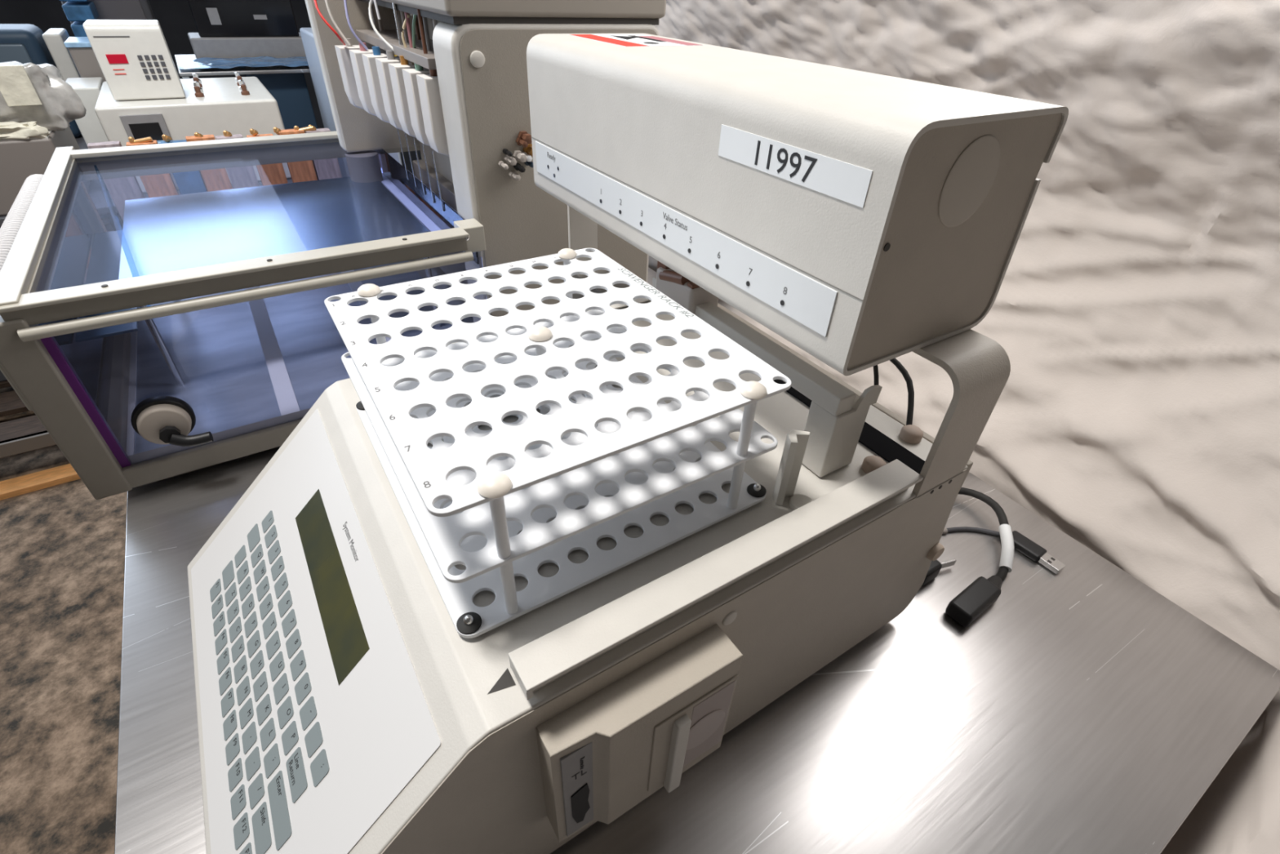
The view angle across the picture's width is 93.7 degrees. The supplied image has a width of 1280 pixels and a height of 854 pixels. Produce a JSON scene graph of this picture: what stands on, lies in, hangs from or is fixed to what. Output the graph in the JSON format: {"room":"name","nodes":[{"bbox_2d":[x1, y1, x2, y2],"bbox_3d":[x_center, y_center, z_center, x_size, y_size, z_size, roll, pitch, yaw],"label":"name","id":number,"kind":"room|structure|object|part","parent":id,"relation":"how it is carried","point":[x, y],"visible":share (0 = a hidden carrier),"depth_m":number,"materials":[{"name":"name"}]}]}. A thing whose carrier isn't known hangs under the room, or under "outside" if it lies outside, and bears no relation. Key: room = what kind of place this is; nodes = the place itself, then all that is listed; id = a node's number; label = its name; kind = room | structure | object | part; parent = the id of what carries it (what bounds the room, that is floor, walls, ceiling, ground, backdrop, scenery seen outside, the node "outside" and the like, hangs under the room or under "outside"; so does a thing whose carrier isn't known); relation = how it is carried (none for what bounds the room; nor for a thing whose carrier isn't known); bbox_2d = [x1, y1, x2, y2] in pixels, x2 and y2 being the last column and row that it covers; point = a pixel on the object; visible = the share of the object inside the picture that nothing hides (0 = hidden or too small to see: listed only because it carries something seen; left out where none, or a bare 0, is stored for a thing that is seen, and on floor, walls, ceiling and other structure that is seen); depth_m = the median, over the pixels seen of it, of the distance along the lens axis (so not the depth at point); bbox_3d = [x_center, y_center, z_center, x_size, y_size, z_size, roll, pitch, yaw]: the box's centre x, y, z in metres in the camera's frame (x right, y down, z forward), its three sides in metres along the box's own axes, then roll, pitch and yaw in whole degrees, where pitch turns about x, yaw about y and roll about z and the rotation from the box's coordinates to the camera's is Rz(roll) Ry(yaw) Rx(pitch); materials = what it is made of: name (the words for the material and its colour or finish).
{"room":"laboratory","nodes":[
{"label":"laboratory","id":0,"kind":"room"},
{"bbox_2d":[0,213,418,853],"bbox_3d":[-1.619,0.087,1.778,4.500,0.018,5.760,-20,43,-27],"label":"floor","id":1,"kind":"structure","parent":0,"point":[62,548],"depth_m":1.26,"materials":[{"name":"brown carpet"}]},
{"bbox_2d":[0,380,56,457],"bbox_3d":[-2.048,-0.026,1.764,0.954,0.108,0.662,-20,43,-27],"label":"wooden pallet","id":2,"kind":"object","parent":1,"relation":"on","point":[21,435],"visible":0.02,"depth_m":1.65,"materials":[{"name":"brown wood"}]},
{"bbox_2d":[0,370,7,382],"bbox_3d":[-2.087,-0.305,1.790,0.727,0.302,0.292,-20,43,-27],"label":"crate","id":3,"kind":"object","parent":2,"relation":"on","point":[2,378],"visible":0.02,"depth_m":1.82,"materials":[{"name":"grey wood"}]},
{"bbox_2d":[0,463,79,500],"bbox_3d":[-1.831,0.208,1.575,1.152,0.018,0.065,-20,43,-27],"label":"plank","id":4,"kind":"object","parent":1,"relation":"on","point":[33,482],"visible":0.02,"depth_m":1.65,"materials":[{"name":"orange wood"}]},
{"bbox_2d":[75,133,123,231],"bbox_3d":[-1.541,-0.580,1.991,0.364,0.792,0.760,-20,43,-27],"label":"bench","id":5,"kind":"object","parent":1,"relation":"on","point":[115,220],"visible":0.02,"depth_m":2.12,"materials":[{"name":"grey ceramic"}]},
{"bbox_2d":[0,23,80,137],"bbox_3d":[-1.544,-0.878,1.530,0.113,0.239,0.185,-20,43,-27],"label":"monitor","id":6,"kind":"object","parent":5,"relation":"on","point":[24,43],"visible":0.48,"depth_m":1.44,"materials":[{"name":"blue"}]},
{"bbox_2d":[42,27,80,81],"bbox_3d":[-1.468,-0.897,1.568,0.036,0.230,0.162,-20,43,-27],"label":"board","id":7,"kind":"object","parent":5,"relation":"on","point":[55,38],"visible":0.44,"depth_m":1.48,"materials":[{"name":"white plastic"}]},
{"bbox_2d":[59,0,98,36],"bbox_3d":[-1.476,-1.031,1.632,0.056,0.365,0.180,-20,43,-27],"label":"crate stack","id":8,"kind":"object","parent":5,"relation":"on","point":[78,11],"visible":0.18,"depth_m":1.53,"materials":[{"name":"plastic"}]},
{"bbox_2d":[63,36,106,81],"bbox_3d":[-1.309,-0.828,1.490,0.086,0.227,0.133,-20,43,-27],"label":"meter","id":9,"kind":"object","parent":5,"relation":"on","point":[81,51],"visible":0.32,"depth_m":1.40,"materials":[{"name":"grey plastic"}]},
{"bbox_3d":[-1.305,-0.914,1.425,0.086,0.010,0.133,-20,43,-27],"label":"lid","id":10,"kind":"part","parent":9,"relation":"part of","materials":[{"name":"blue plastic"}]},
{"bbox_2d":[61,0,155,24],"bbox_3d":[-1.567,-1.190,1.810,0.198,0.396,0.220,-20,43,-27],"label":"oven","id":11,"kind":"object","parent":5,"relation":"on","point":[106,9],"visible":0.06,"depth_m":1.72,"materials":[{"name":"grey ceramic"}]},
{"bbox_3d":[-1.506,-1.198,1.691,0.162,0.126,0.005,-20,43,-27],"label":"door","id":12,"kind":"part","parent":11,"relation":"part of","materials":[{"name":"grey"}]},
{"bbox_3d":[-1.875,-0.715,2.159,0.029,0.778,0.029,-20,43,-27],"label":"leg","id":13,"kind":"part","parent":5,"relation":"part of","materials":[{"name":"grey metal"}]},
{"bbox_2d":[0,178,293,227],"bbox_3d":[-1.119,-0.272,1.613,0.547,0.792,0.502,-20,43,-27],"label":"lab bench","id":14,"kind":"object","parent":1,"relation":"on","point":[98,191],"visible":0.02,"depth_m":1.21,"materials":[{"name":"grey ceramic"}]},
{"bbox_2d":[0,127,90,216],"bbox_3d":[-1.201,-0.518,1.172,0.151,0.126,0.252,-20,43,-27],"label":"base cabinet","id":15,"kind":"object","parent":14,"relation":"on","point":[20,159],"visible":0.36,"depth_m":1.09,"materials":[{"name":"grey ceramic"}]},
{"bbox_2d":[0,121,50,139],"bbox_3d":[-1.127,-0.525,1.064,0.124,0.026,0.043,-20,43,-27],"label":"cloth","id":16,"kind":"object","parent":15,"relation":"on","point":[8,130],"visible":1,"depth_m":1.06,"materials":[{"name":"beige fabric"}]},
{"bbox_3d":[-1.199,-0.567,1.135,0.144,0.003,0.245,-20,43,-27],"label":"lid","id":17,"kind":"part","parent":15,"relation":"part of","materials":[{"name":"beige ceramic"}]},
{"bbox_2d":[0,61,86,130],"bbox_3d":[-1.135,-0.607,1.097,0.176,0.112,0.114,-20,43,-27],"label":"bag","id":18,"kind":"object","parent":15,"relation":"on","point":[29,91],"visible":0.94,"depth_m":1.09,"materials":[{"name":"white plastic"}]},
{"bbox_2d":[65,76,108,145],"bbox_3d":[-1.257,-0.711,1.397,0.067,0.158,0.162,-20,43,-27],"label":"case","id":19,"kind":"object","parent":14,"relation":"on","point":[88,89],"visible":0.39,"depth_m":1.33,"materials":[{"name":"white plastic"}]},
{"bbox_2d":[94,71,291,193],"bbox_3d":[-0.991,-0.677,1.350,0.311,0.181,0.367,-20,43,-27],"label":"instrument","id":20,"kind":"object","parent":14,"relation":"on","point":[237,104],"visible":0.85,"depth_m":1.23,"materials":[{"name":"white plastic"}]},
{"bbox_2d":[83,19,185,100],"bbox_3d":[-1.017,-0.743,1.213,0.119,0.125,0.126,-20,43,-27],"label":"control panel","id":21,"kind":"object","parent":20,"relation":"on","point":[134,57],"visible":1,"depth_m":1.17,"materials":[{"name":"white plastic"}]},
{"bbox_3d":[-0.978,-0.556,1.213,0.068,0.137,0.007,-20,43,-27],"label":"opening frame","id":22,"kind":"part","parent":20,"relation":"part of","materials":[{"name":"grey plastic"}]},
{"bbox_3d":[-1.024,-0.805,1.384,0.016,0.020,0.016,-20,43,-27],"label":"valve stem","id":23,"kind":"part","parent":20,"relation":"part of","materials":[{"name":"silver metal"}]},
{"bbox_3d":[-0.990,-0.771,1.341,0.016,0.020,0.016,-20,43,-27],"label":"valve stem","id":24,"kind":"part","parent":20,"relation":"part of","materials":[{"name":"brown"}]},
{"bbox_3d":[-0.957,-0.736,1.297,0.016,0.020,0.016,-20,43,-27],"label":"valve stem","id":25,"kind":"part","parent":20,"relation":"part of","materials":[{"name":"silver metal"}]},
{"bbox_3d":[-0.923,-0.701,1.254,0.016,0.020,0.016,-20,43,-27],"label":"valve stem","id":26,"kind":"part","parent":20,"relation":"part of","materials":[{"name":"brown metal"}]},
{"bbox_3d":[-0.953,-0.831,1.422,0.016,0.020,0.016,-20,43,-27],"label":"valve stem","id":27,"kind":"part","parent":20,"relation":"part of","materials":[{"name":"silver metal"}]},
{"bbox_3d":[-0.919,-0.796,1.379,0.016,0.020,0.016,-20,43,-27],"label":"valve stem","id":28,"kind":"part","parent":20,"relation":"part of","materials":[{"name":"brown"}]},
{"bbox_3d":[-0.886,-0.761,1.335,0.016,0.020,0.016,-20,43,-27],"label":"valve stem","id":29,"kind":"part","parent":20,"relation":"part of","materials":[{"name":"silver metal"}]},
{"bbox_3d":[-0.852,-0.727,1.292,0.016,0.020,0.016,-20,43,-27],"label":"valve stem","id":30,"kind":"part","parent":20,"relation":"part of","materials":[{"name":"brown"}]},
{"bbox_2d":[174,54,318,128],"bbox_3d":[-1.090,-0.669,2.006,0.432,0.952,0.378,-20,43,-27],"label":"cart","id":31,"kind":"object","parent":1,"relation":"on","point":[287,85],"visible":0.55,"depth_m":1.66,"materials":[{"name":"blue metal"}]},
{"bbox_2d":[176,56,308,69],"bbox_3d":[-1.046,-0.994,1.635,0.360,0.009,0.189,-20,43,-27],"label":"film","id":32,"kind":"object","parent":31,"relation":"on","point":[260,61],"visible":0.91,"depth_m":1.62,"materials":[{"name":"plastic"}]},
{"bbox_2d":[174,54,310,76],"bbox_3d":[-1.071,-1.044,1.721,0.432,0.009,0.378,-20,43,-27],"label":"shelf","id":33,"kind":"object","parent":31,"relation":"attached to","point":[266,71],"depth_m":1.59,"materials":[{"name":"silver metal"}]},
{"bbox_2d":[187,0,306,58],"bbox_3d":[-1.127,-1.198,1.689,0.301,0.270,0.162,-20,43,-27],"label":"monitor","id":34,"kind":"object","parent":31,"relation":"on","point":[226,28],"visible":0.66,"depth_m":1.68,"materials":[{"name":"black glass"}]},
{"bbox_3d":[-1.021,-0.928,1.705,0.144,0.149,0.108,-20,43,-27],"label":"drawer","id":35,"kind":"part","parent":31,"relation":"part of","materials":[{"name":"blue"}]},
{"bbox_2d":[299,27,411,213],"bbox_3d":[-0.781,-0.573,1.822,0.135,1.048,0.277,-20,43,-27],"label":"base cabinet","id":36,"kind":"object","parent":1,"relation":"on","point":[307,36],"visible":0.11,"depth_m":1.57,"materials":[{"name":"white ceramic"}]},
{"bbox_2d":[114,220,1279,853],"bbox_3d":[-0.192,0.258,1.007,0.799,0.756,1.404,-20,43,-27],"label":"steel table","id":37,"kind":"object","parent":1,"relation":"on","point":[1085,710],"visible":0.18,"depth_m":0.45,"materials":[{"name":"silver metal"}]},
{"bbox_2d":[0,0,666,499],"bbox_3d":[-0.397,-0.352,0.777,0.708,0.477,0.598,-20,43,-27],"label":"synthesizer","id":38,"kind":"object","parent":37,"relation":"on","point":[199,332],"visible":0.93,"depth_m":0.71,"materials":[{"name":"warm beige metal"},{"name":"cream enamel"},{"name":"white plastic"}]},
{"bbox_3d":[-0.564,-0.108,0.699,0.007,0.140,0.007,-20,43,-27],"label":"tray leg","id":39,"kind":"part","parent":38,"relation":"part of","materials":[{"name":"silver metal"}]},
{"bbox_3d":[-0.444,0.009,0.585,0.041,0.024,0.013,-12,39,-18],"label":"valve lever","id":40,"kind":"part","parent":38,"relation":"part of","materials":[{"name":"black plastic"}]},
{"bbox_3d":[-0.463,-0.228,0.825,0.513,0.199,0.551,-20,43,-27],"label":"frame","id":41,"kind":"part","parent":38,"relation":"part of","materials":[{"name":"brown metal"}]},
{"bbox_3d":[-0.459,-0.316,0.773,0.500,0.008,0.574,-20,43,-27],"label":"frame","id":42,"kind":"part","parent":38,"relation":"part of","materials":[{"name":"beige metal"}]},
{"bbox_2d":[118,176,429,279],"bbox_3d":[-0.503,-0.288,0.823,0.337,0.003,0.310,-20,43,-27],"label":"tray","id":43,"kind":"object","parent":38,"relation":"on","point":[173,233],"depth_m":0.80,"materials":[{"name":"clear glass"}]},
{"bbox_3d":[-0.358,-0.566,0.927,0.236,0.243,0.004,-20,43,-27],"label":"panel","id":44,"kind":"part","parent":38,"relation":"part of","materials":[{"name":"white plastic"}]},
{"bbox_3d":[-0.267,-0.394,0.870,0.007,0.423,0.356,-20,43,-27],"label":"panel","id":45,"kind":"part","parent":38,"relation":"part of","materials":[{"name":"white plastic"}]},
{"bbox_3d":[-0.323,-0.339,0.867,0.002,0.044,0.477,-20,43,-27],"label":"pane","id":46,"kind":"part","parent":38,"relation":"part of","materials":[{"name":"glass"}]},
{"bbox_3d":[-0.294,-0.204,0.843,0.007,0.140,0.007,-20,43,-27],"label":"tray leg","id":47,"kind":"part","parent":38,"relation":"part of","materials":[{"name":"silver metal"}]},
{"bbox_3d":[-0.086,-0.270,0.753,0.237,0.382,0.002,-20,43,-27],"label":"panel","id":48,"kind":"part","parent":38,"relation":"part of","materials":[{"name":"beige"}]},
{"bbox_2d":[187,33,1068,853],"bbox_3d":[-0.083,-0.028,0.435,0.511,0.399,0.478,-20,43,-27],"label":"collector","id":49,"kind":"object","parent":37,"relation":"on","point":[863,220],"visible":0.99,"depth_m":0.33,"materials":[{"name":"grey plastic"}]},
{"bbox_3d":[-0.076,-0.091,0.533,0.326,0.016,0.021,-20,43,-27],"label":"rail","id":50,"kind":"part","parent":49,"relation":"part of","materials":[{"name":"white plastic"}]},
{"bbox_2d":[324,248,791,638],"bbox_3d":[-0.060,-0.020,0.377,0.198,0.092,0.228,-20,43,-27],"label":"test tube rack","id":51,"kind":"object","parent":49,"relation":"on","point":[485,502],"visible":1,"depth_m":0.33,"materials":[{"name":"white plastic"}]},
{"bbox_3d":[-0.178,-0.053,0.416,0.006,0.080,0.006,-20,43,-27],"label":"post","id":52,"kind":"part","parent":51,"relation":"part of","materials":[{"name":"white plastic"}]},
{"bbox_3d":[-0.062,0.059,0.275,0.006,0.080,0.006,-20,43,-27],"label":"post","id":53,"kind":"part","parent":51,"relation":"part of","materials":[{"name":"white plastic"}]},
{"bbox_3d":[-0.060,-0.019,0.379,0.006,0.080,0.006,-20,43,-27],"label":"post","id":54,"kind":"part","parent":51,"relation":"part of","materials":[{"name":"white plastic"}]},
{"bbox_3d":[-0.059,-0.052,0.353,0.198,0.002,0.225,-20,43,-27],"label":"shelf plate","id":55,"kind":"part","parent":51,"relation":"part of","materials":[{"name":"white plastic"}]},
{"bbox_3d":[-0.060,-0.019,0.378,0.198,0.002,0.225,-20,43,-27],"label":"shelf plate","id":56,"kind":"part","parent":51,"relation":"part of","materials":[{"name":"white plastic"}]},
{"bbox_3d":[-0.062,0.014,0.403,0.198,0.002,0.225,-20,43,-27],"label":"shelf plate","id":57,"kind":"part","parent":51,"relation":"part of","materials":[{"name":"white plastic"}]},
{"bbox_3d":[-0.057,-0.095,0.479,0.006,0.080,0.006,-20,43,-27],"label":"post","id":58,"kind":"part","parent":51,"relation":"part of","materials":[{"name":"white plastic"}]},
{"bbox_3d":[0.058,0.016,0.340,0.006,0.080,0.006,-20,43,-27],"label":"post","id":59,"kind":"part","parent":51,"relation":"part of","materials":[{"name":"white plastic"}]},
{"bbox_3d":[-0.031,0.182,0.300,0.016,0.089,0.002,-20,43,-27],"label":"connector plate","id":60,"kind":"part","parent":49,"relation":"part of","materials":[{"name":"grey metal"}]},
{"bbox_2d":[570,782,590,822],"bbox_3d":[-0.031,0.194,0.309,0.010,0.040,0.002,-20,43,-27],"label":"socket","id":61,"kind":"object","parent":49,"relation":"attached to","point":[580,792],"depth_m":0.31,"materials":[{"name":"black plastic"}]},
{"bbox_3d":[-0.048,-0.212,0.634,0.034,0.094,0.058,-20,43,-27],"label":"support arm","id":62,"kind":"part","parent":49,"relation":"part of"},
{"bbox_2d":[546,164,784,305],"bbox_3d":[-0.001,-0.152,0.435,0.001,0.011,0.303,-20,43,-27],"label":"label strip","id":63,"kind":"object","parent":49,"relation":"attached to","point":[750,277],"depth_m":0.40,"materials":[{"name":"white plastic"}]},
{"bbox_3d":[0.027,0.166,0.359,0.507,0.170,0.001,-20,43,-27],"label":"panel","id":64,"kind":"part","parent":49,"relation":"part of","materials":[{"name":"beige plastic"}]},
{"bbox_3d":[0.020,0.178,0.325,0.008,0.076,0.006,-20,43,-27],"label":"door handle","id":65,"kind":"part","parent":49,"relation":"part of","materials":[{"name":"beige plastic"}]},
{"bbox_3d":[0.003,-0.153,0.430,0.001,0.026,0.360,-20,43,-27],"label":"status panel","id":66,"kind":"part","parent":49,"relation":"part of","materials":[{"name":"white plastic"}]},
{"bbox_3d":[0.037,0.165,0.332,0.028,0.068,0.001,-20,43,-27],"label":"drive door","id":67,"kind":"part","parent":49,"relation":"part of","materials":[{"name":"beige plastic"}]},
{"bbox_3d":[0.059,0.072,0.327,0.269,0.016,0.021,-20,43,-27],"label":"rail","id":68,"kind":"part","parent":49,"relation":"part of","materials":[{"name":"beige plastic"}]},
{"bbox_3d":[0.070,-0.066,0.431,0.014,0.013,0.202,-20,43,-27],"label":"transfer rail","id":69,"kind":"part","parent":49,"relation":"part of","materials":[{"name":"beige metal"}]},
{"bbox_3d":[0.185,-0.015,0.390,0.050,0.094,0.060,-20,43,-27],"label":"support arm","id":70,"kind":"part","parent":49,"relation":"part of"},
{"bbox_2d":[920,558,956,586],"bbox_3d":[0.271,0.127,0.568,0.050,0.019,0.031,-20,43,-27],"label":"plug","id":71,"kind":"object","parent":37,"relation":"on","point":[935,566],"visible":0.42,"depth_m":0.55,"materials":[{"name":"black plastic"}]},
{"bbox_2d":[945,487,1014,626],"bbox_3d":[0.296,0.113,0.582,0.196,0.031,0.133,-20,43,-27],"label":"power cord","id":72,"kind":"object","parent":37,"relation":"on","point":[966,607],"visible":0.73,"depth_m":0.54,"materials":[{"name":"black rubber"}]},
{"bbox_2d":[945,575,1002,626],"bbox_3d":[0.304,0.153,0.540,0.071,0.019,0.022,-22,44,-29],"label":"connector","id":73,"kind":"object","parent":72,"relation":"attached to","point":[966,607],"depth_m":0.53,"materials":[{"name":"black plastic"}]},
{"bbox_3d":[0.293,0.108,0.585,0.196,0.028,0.122,-20,43,-27],"label":"cord","id":74,"kind":"part","parent":72,"relation":"part of","materials":[{"name":"black rubber"}]},
{"bbox_2d":[942,526,1065,573],"bbox_3d":[0.299,0.111,0.589,0.220,0.025,0.056,3,37,0],"label":"cable","id":75,"kind":"object","parent":37,"relation":"on","point":[1022,544],"visible":0.5,"depth_m":0.59,"materials":[{"name":"black rubber"},{"name":"black plastic"},{"name":"bright metal"}]},
{"bbox_3d":[0.278,0.106,0.593,0.186,0.024,0.021,-6,38,-11],"label":"cord","id":76,"kind":"part","parent":75,"relation":"part of","materials":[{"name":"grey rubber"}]},
{"bbox_3d":[-0.815,-0.031,1.510,0.389,0.558,0.090,-20,43,-27],"label":"crate","id":77,"kind":"object","parent":1,"relation":"on","visible":0},
{"bbox_2d":[87,141,145,220],"bbox_3d":[-0.924,-0.337,1.138,0.044,0.371,0.023,-20,43,-27],"label":"board","id":78,"kind":"object","parent":77,"relation":"on","point":[121,189],"visible":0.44,"depth_m":1.06,"materials":[{"name":"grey wood"}]},
{"bbox_2d":[126,140,178,197],"bbox_3d":[-0.880,-0.352,1.162,0.044,0.368,0.023,-20,43,-27],"label":"board","id":79,"kind":"object","parent":77,"relation":"on","point":[159,184],"visible":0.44,"depth_m":1.08,"materials":[{"name":"brown wood"}]},
{"bbox_2d":[128,136,153,143],"bbox_3d":[-0.872,-0.500,1.049,0.034,0.014,0.009,-14,40,-21],"label":"brass fitting","id":80,"kind":"object","parent":79,"relation":"on","point":[131,140],"visible":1,"depth_m":1.05,"materials":[{"name":"brown metal"}]},
{"bbox_2d":[160,139,208,194],"bbox_3d":[-0.840,-0.365,1.185,0.044,0.365,0.023,-20,43,-27],"label":"board","id":81,"kind":"object","parent":77,"relation":"on","point":[188,182],"visible":0.26,"depth_m":1.11,"materials":[{"name":"blue plastic"}]},
{"bbox_2d":[161,133,172,142],"bbox_3d":[-0.840,-0.512,1.066,0.014,0.013,0.009,-2,37,-6],"label":"brass fitting","id":82,"kind":"object","parent":81,"relation":"on","point":[166,138],"visible":1,"depth_m":1.06,"materials":[{"name":"brown metal"}]},
{"bbox_2d":[185,134,232,191],"bbox_3d":[-0.806,-0.380,1.201,0.044,0.371,0.023,-20,43,-27],"label":"board","id":83,"kind":"object","parent":77,"relation":"on","point":[215,180],"visible":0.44,"depth_m":1.12,"materials":[{"name":"brown wood"}]},
{"bbox_2d":[194,132,203,137],"bbox_3d":[-0.799,-0.527,1.088,0.014,0.013,0.009,-2,37,-6],"label":"brass fitting","id":84,"kind":"object","parent":83,"relation":"on","point":[196,134],"visible":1,"depth_m":1.08,"materials":[{"name":"brown metal"}]},
{"bbox_2d":[214,133,259,188],"bbox_3d":[-0.768,-0.392,1.222,0.044,0.368,0.023,-20,43,-27],"label":"board","id":85,"kind":"object","parent":77,"relation":"on","point":[240,177],"visible":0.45,"depth_m":1.14,"materials":[{"name":"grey wood"}]},
{"bbox_2d":[222,129,231,136],"bbox_3d":[-0.761,-0.541,1.108,0.014,0.013,0.009,-2,37,-6],"label":"brass fitting","id":86,"kind":"object","parent":85,"relation":"on","point":[225,133],"visible":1,"depth_m":1.10,"materials":[{"name":"brown metal"}]},
{"bbox_2d":[246,133,288,186],"bbox_3d":[-0.726,-0.406,1.246,0.044,0.365,0.023,-20,43,-27],"label":"board","id":87,"kind":"object","parent":77,"relation":"on","point":[269,174],"visible":0.25,"depth_m":1.17,"materials":[{"name":"brown wood"}]},
{"bbox_2d":[248,128,258,136],"bbox_3d":[-0.725,-0.553,1.128,0.014,0.013,0.009,-2,37,-6],"label":"brass fitting","id":88,"kind":"object","parent":87,"relation":"on","point":[254,132],"visible":1,"depth_m":1.12,"materials":[{"name":"brown metal"}]},
{"bbox_2d":[278,128,317,182],"bbox_3d":[-0.681,-0.424,1.268,0.044,0.371,0.023,-20,43,-27],"label":"board","id":89,"kind":"object","parent":77,"relation":"on","point":[302,171],"visible":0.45,"depth_m":1.19,"materials":[{"name":"brown wood"}]},
{"bbox_2d":[272,126,280,134],"bbox_3d":[-0.692,-0.565,1.146,0.014,0.013,0.009,-2,37,-6],"label":"brass fitting","id":90,"kind":"object","parent":89,"relation":"on","point":[276,130],"visible":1,"depth_m":1.14,"materials":[{"name":"brown metal"}]},
{"bbox_2d":[293,125,313,132],"bbox_3d":[-0.653,-0.579,1.167,0.034,0.014,0.009,-14,40,-21],"label":"brass fitting","id":91,"kind":"object","parent":89,"relation":"on","point":[295,127],"visible":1,"depth_m":1.17,"materials":[{"name":"brown metal"}]},
{"bbox_2d":[305,128,342,180],"bbox_3d":[-0.641,-0.437,1.290,0.044,0.368,0.023,-20,43,-27],"label":"board","id":92,"kind":"object","parent":77,"relation":"on","point":[329,168],"visible":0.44,"depth_m":1.21,"materials":[{"name":"grey wood"}]},
{"bbox_2d":[0,0,422,217],"bbox_3d":[-2.642,-2.323,2.680,5.040,2.646,0.072,-20,43,-27],"label":"wall","id":93,"kind":"structure","parent":0,"point":[175,17],"depth_m":3.04,"materials":[{"name":"black paint"}]},
{"bbox_2d":[648,0,1279,853],"bbox_3d":[0.076,0.216,0.673,1.096,1.236,2.557,-20,43,-27],"label":"sheet","id":94,"kind":"object","parent":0,"point":[1135,313],"visible":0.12,"depth_m":0.63,"materials":[{"name":"beige fabric"}]}
]}

